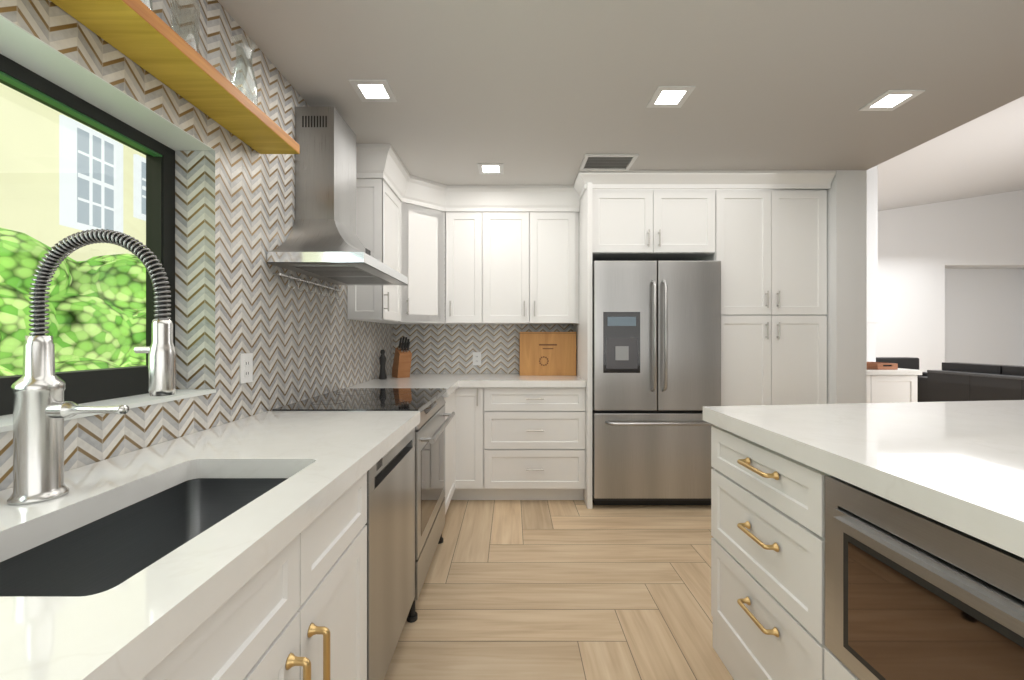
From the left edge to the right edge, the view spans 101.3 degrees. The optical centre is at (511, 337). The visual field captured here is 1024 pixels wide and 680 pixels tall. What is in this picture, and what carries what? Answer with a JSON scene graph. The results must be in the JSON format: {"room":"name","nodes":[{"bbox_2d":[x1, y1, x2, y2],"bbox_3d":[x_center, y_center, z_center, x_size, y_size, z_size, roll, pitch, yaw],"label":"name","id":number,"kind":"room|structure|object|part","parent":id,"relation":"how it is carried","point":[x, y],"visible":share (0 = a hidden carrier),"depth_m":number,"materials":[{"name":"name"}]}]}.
{"room":"kitchen","nodes":[
{"label":"kitchen","id":0,"kind":"room"},
{"bbox_2d":[0,0,392,490],"bbox_3d":[-1.153,-0.136,1.160,0.200,2.740,5.520,0,0,0],"label":"wall","id":1,"kind":"structure","parent":0,"point":[235,298],"depth_m":1.54,"materials":[{"name":"white tile"}]},
{"bbox_2d":[0,54,174,415],"bbox_3d":[-1.225,-0.236,0.195,0.060,0.860,2.590,0,0,0],"label":"window","id":2,"kind":"structure","parent":1,"relation":"in","point":[91,385],"depth_m":1.26,"materials":[{"name":"black metal"}]},
{"bbox_2d":[0,15,215,432],"bbox_3d":[-1.122,-0.236,0.195,0.146,0.860,2.589,0,0,0],"label":"window sill","id":3,"kind":"structure","parent":1,"relation":"attached to","point":[25,49],"depth_m":1.13,"materials":[{"name":"white paint"}]},
{"bbox_2d":[50,0,299,153],"bbox_3d":[-0.968,-0.786,0.377,0.166,0.040,2.753,0,0,0],"label":"wood shelf","id":4,"kind":"object","parent":1,"relation":"attached to","point":[140,33],"visible":1,"depth_m":1.19,"materials":[{"name":"brown wood"}]},
{"bbox_2d":[141,0,152,10],"bbox_3d":[-0.985,-0.911,1.100,0.068,0.210,0.068,0,0,0],"label":"glassware","id":5,"kind":"object","parent":4,"relation":"on","point":[150,5],"visible":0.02,"depth_m":1.11,"materials":[{"name":"clear glass"}]},
{"bbox_2d":[170,0,199,52],"bbox_3d":[-0.965,-0.901,1.240,0.072,0.190,0.072,0,0,0],"label":"glassware","id":6,"kind":"object","parent":4,"relation":"on","point":[194,27],"visible":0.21,"depth_m":1.24,"materials":[{"name":"clear glass"}]},
{"bbox_2d":[230,35,257,106],"bbox_3d":[-0.975,-0.942,1.530,0.084,0.270,0.084,0,0,0],"label":"glassware","id":7,"kind":"object","parent":4,"relation":"on","point":[251,65],"visible":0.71,"depth_m":1.52,"materials":[{"name":"clear glass"}]},
{"bbox_2d":[240,353,252,383],"bbox_3d":[-1.049,0.119,1.660,0.007,0.116,0.074,0,0,0],"label":"outlet","id":8,"kind":"object","parent":1,"relation":"attached to","point":[246,367],"visible":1,"depth_m":1.66,"materials":[{"name":"white plastic"}]},
{"bbox_2d":[267,107,407,299],"bbox_3d":[-0.842,-0.671,2.180,0.418,0.900,0.760,0,0,0],"label":"range hood","id":9,"kind":"object","parent":1,"relation":"attached to","point":[322,241],"visible":1,"depth_m":2.04,"materials":[{"name":"silver metal"}]},
{"bbox_2d":[393,321,573,372],"bbox_3d":[0.749,-0.136,3.820,3.603,2.740,0.200,0,0,0],"label":"wall","id":10,"kind":"structure","parent":0,"point":[442,348],"depth_m":3.72,"materials":[{"name":"tile"}]},
{"bbox_2d":[395,192,454,323],"bbox_3d":[-0.662,-0.584,3.244,0.375,0.927,0.331,0,0,0],"label":"upper cabinet","id":11,"kind":"object","parent":10,"relation":"attached to","point":[424,221],"depth_m":3.28,"materials":[{"name":"white paint"}]},
{"bbox_2d":[473,352,480,364],"bbox_3d":[-0.310,0.184,3.716,0.074,0.116,0.007,0,0,0],"label":"outlet","id":12,"kind":"object","parent":10,"relation":"attached to","point":[476,358],"visible":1,"depth_m":3.71,"materials":[{"name":"white plastic"}]},
{"bbox_2d":[384,500,733,679],"bbox_3d":[5.367,1.235,3.409,15.397,0.002,12.597,0,0,0],"label":"floor","id":13,"kind":"structure","parent":0,"point":[544,590],"depth_m":2.00,"materials":[{"name":"brown wood"}]},
{"bbox_2d":[0,615,191,679],"bbox_3d":[-0.735,0.799,0.076,0.631,0.868,0.880,0,0,0],"label":"base cabinet","id":14,"kind":"object","parent":13,"relation":"on","point":[32,647],"depth_m":0.44,"materials":[{"name":"white paint"}]},
{"bbox_2d":[0,499,323,679],"bbox_3d":[-0.735,0.799,0.643,0.631,0.868,0.499,0,0,0],"label":"base cabinet","id":15,"kind":"object","parent":13,"relation":"on","point":[271,584],"depth_m":0.69,"materials":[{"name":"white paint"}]},
{"bbox_2d":[7,229,175,504],"bbox_3d":[-0.820,0.050,0.828,0.306,0.528,0.082,0,0,0],"label":"faucet","id":16,"kind":"object","parent":15,"relation":"on","point":[42,409],"visible":1,"depth_m":0.82,"materials":[{"name":"silver metal"}]},
{"bbox_2d":[0,478,287,596],"bbox_3d":[-0.665,0.463,0.800,0.390,0.194,0.640,0,0,0],"label":"sink basin","id":17,"kind":"object","parent":15,"relation":"in","point":[110,551],"visible":0.15,"depth_m":0.90,"materials":[{"name":"metal"}]},
{"bbox_2d":[55,459,375,679],"bbox_3d":[-0.735,0.799,0.996,0.631,0.868,0.445,0,0,0],"label":"base cabinet","id":18,"kind":"object","parent":13,"relation":"on","point":[342,483],"depth_m":1.04,"materials":[{"name":"white paint"}]},
{"bbox_2d":[272,388,454,622],"bbox_3d":[-0.687,0.770,2.190,0.692,0.925,0.760,0,0,0],"label":"range","id":19,"kind":"object","parent":13,"relation":"on","point":[429,405],"visible":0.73,"depth_m":2.05,"materials":[{"name":"silver metal"}]},
{"bbox_2d":[365,428,414,679],"bbox_3d":[-0.704,0.800,1.514,0.578,0.864,0.584,0,0,0],"label":"dishwasher","id":20,"kind":"object","parent":13,"relation":"on","point":[390,523],"visible":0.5,"depth_m":1.43,"materials":[{"name":"silver metal"}]},
{"bbox_2d":[346,373,585,514],"bbox_3d":[-0.254,0.773,3.144,1.593,0.919,1.145,0,0,0],"label":"base cabinet","id":21,"kind":"object","parent":13,"relation":"on","point":[512,436],"visible":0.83,"depth_m":3.12,"materials":[{"name":"white paint"}]},
{"bbox_2d":[379,350,386,378],"bbox_3d":[-0.985,0.201,3.200,0.060,0.225,0.060,0,0,0],"label":"pepper mill","id":22,"kind":"object","parent":21,"relation":"on","point":[382,361],"visible":1,"depth_m":3.18,"materials":[{"name":"black plastic"}]},
{"bbox_2d":[392,336,411,377],"bbox_3d":[-0.871,0.150,3.335,0.100,0.326,0.193,0,0,-35],"label":"knife block","id":23,"kind":"object","parent":21,"relation":"on","point":[401,367],"visible":1,"depth_m":3.29,"materials":[{"name":"brown wood"}]},
{"bbox_2d":[519,332,575,375],"bbox_3d":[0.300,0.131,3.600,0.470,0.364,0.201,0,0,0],"label":"cutting board","id":24,"kind":"object","parent":21,"relation":"on","point":[547,353],"visible":1,"depth_m":3.50,"materials":[{"name":"brown wood"}]},
{"bbox_2d":[592,261,720,504],"bbox_3d":[1.042,0.340,3.308,0.908,1.785,0.743,0,0,0],"label":"refrigerator","id":25,"kind":"object","parent":13,"relation":"on","point":[656,356],"visible":0.85,"depth_m":3.00,"materials":[{"name":"grey metal"}]},
{"bbox_2d":[574,170,835,508],"bbox_3d":[1.407,0.014,3.369,1.844,2.438,0.697,0,0,0],"label":"pantry cabinets","id":26,"kind":"object","parent":13,"relation":"on","point":[761,235],"visible":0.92,"depth_m":3.11,"materials":[{"name":"white paint"}]},
{"bbox_2d":[703,400,1023,679],"bbox_3d":[1.567,0.756,0.310,1.626,0.954,3.180,0,0,0],"label":"kitchen island","id":27,"kind":"object","parent":13,"relation":"on","point":[958,465],"depth_m":1.03,"materials":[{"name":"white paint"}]},
{"bbox_3d":[1.031,0.567,0.692,0.528,0.434,0.756,0,0,0],"label":"microwave drawer","id":28,"kind":"part","parent":27,"relation":"part of","materials":[{"name":"silver metal"}]},
{"bbox_2d":[867,372,878,402],"bbox_3d":[3.310,0.798,4.341,0.582,0.870,0.403,0,0,0],"label":"base cabinet","id":29,"kind":"object","parent":13,"relation":"on","point":[872,377],"depth_m":4.14,"materials":[{"name":"white paint"}]},
{"bbox_2d":[879,372,918,402],"bbox_3d":[3.740,0.798,4.341,0.521,0.870,0.403,0,0,0],"label":"base cabinet","id":30,"kind":"object","parent":13,"relation":"on","point":[891,385],"depth_m":4.15,"materials":[{"name":"white paint"}]},
{"bbox_2d":[867,362,897,368],"bbox_3d":[3.730,0.283,4.320,0.200,0.060,0.300,0,0,0],"label":"wood tray","id":31,"kind":"object","parent":30,"relation":"on","point":[876,365],"visible":0.85,"depth_m":4.17,"materials":[{"name":"brown wood"}]},
{"bbox_2d":[876,357,926,375],"bbox_3d":[6.500,0.783,7.072,1.000,0.899,0.904,0,0,0],"label":"armchair","id":32,"kind":"object","parent":13,"relation":"on","point":[907,362],"visible":0.06,"depth_m":7.08,"materials":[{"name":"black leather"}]},
{"bbox_2d":[917,362,1023,401],"bbox_3d":[6.732,0.798,5.110,1.076,0.869,2.760,0,0,0],"label":"sofa","id":33,"kind":"object","parent":13,"relation":"on","point":[954,381],"visible":0.46,"depth_m":5.72,"materials":[{"name":"black leather"}]},
{"bbox_2d":[217,0,1023,196],"bbox_3d":[0.648,-1.356,1.160,3.803,0.300,5.520,0,0,0],"label":"ceiling","id":34,"kind":"structure","parent":0,"point":[539,92],"depth_m":1.92,"materials":[{"name":"paint"}]},
{"bbox_2d":[349,79,396,101],"bbox_3d":[-0.673,-1.203,2.048,0.178,0.006,0.178,0,0,0],"label":"recessed light","id":35,"kind":"object","parent":34,"relation":"in","point":[375,88],"visible":1,"depth_m":2.03,"materials":[{"name":"white plastic"}]},
{"bbox_2d":[477,163,503,173],"bbox_3d":[-0.150,-1.203,2.990,0.178,0.006,0.178,0,0,0],"label":"recessed light","id":36,"kind":"object","parent":34,"relation":"in","point":[492,167],"visible":1,"depth_m":2.97,"materials":[{"name":"white plastic"}]},
{"bbox_2d":[579,154,638,170],"bbox_3d":[0.655,-1.200,2.876,0.350,0.012,0.256,0,0,0],"label":"ceiling vent","id":37,"kind":"object","parent":34,"relation":"in","point":[607,162],"visible":0.88,"depth_m":2.87,"materials":[{"name":"white metal"}]},
{"bbox_2d":[646,86,695,107],"bbox_3d":[0.790,-1.203,2.100,0.178,0.006,0.178,0,0,0],"label":"recessed light","id":38,"kind":"object","parent":34,"relation":"in","point":[666,96],"visible":1,"depth_m":2.09,"materials":[{"name":"white plastic"}]},
{"bbox_2d":[859,90,924,110],"bbox_3d":[1.920,-1.203,2.130,0.178,0.006,0.178,0,0,0],"label":"recessed light","id":39,"kind":"object","parent":34,"relation":"in","point":[890,98],"visible":1,"depth_m":2.12,"materials":[{"name":"white plastic"}]},
{"bbox_2d":[826,170,866,403],"bbox_3d":[2.442,0.014,3.369,0.216,2.440,0.699,0,0,0],"label":"wall","id":40,"kind":"structure","parent":0,"point":[846,315],"depth_m":3.02,"materials":[{"name":"white paint"}]},
{"bbox_2d":[867,165,880,361],"bbox_3d":[3.271,-0.366,4.622,1.439,3.200,0.155,0,0,0],"label":"wall","id":41,"kind":"structure","parent":0,"point":[872,247],"depth_m":4.56,"materials":[{"name":"white paint"}]},
{"bbox_2d":[876,190,1023,371],"bbox_3d":[7.025,-1.366,8.825,9.950,5.200,0.650,0,0,0],"label":"wall","id":42,"kind":"structure","parent":0,"point":[951,281],"depth_m":8.50,"materials":[{"name":"white paint"}]},
{"bbox_2d":[878,96,1023,210],"bbox_3d":[7.275,-2.644,3.550,9.850,1.657,10.300,0,0,0],"label":"ceiling","id":43,"kind":"structure","parent":0,"point":[982,155],"depth_m":5.73,"materials":[{"name":"white paint"}]},
{"label":"outside","id":44,"kind":"structure","parent":0,"visible":0},
{"label":"ground","id":45,"kind":"structure","parent":44,"visible":0},
{"bbox_2d":[0,83,145,260],"bbox_3d":[-6.605,-2.766,5.000,0.390,10.000,34.000,0,0,0],"label":"building","id":46,"kind":"structure","parent":45,"relation":"on","point":[8,110],"depth_m":6.04,"materials":[{"name":"paint"}]},
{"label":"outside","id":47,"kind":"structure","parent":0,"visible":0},
{"bbox_2d":[0,227,145,375],"bbox_3d":[-3.283,0.186,3.931,1.455,2.014,16.914,0,0,0],"label":"hedge","id":48,"kind":"object","parent":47,"point":[93,281],"depth_m":2.92,"materials":[{"name":"green plant"}]}
]}

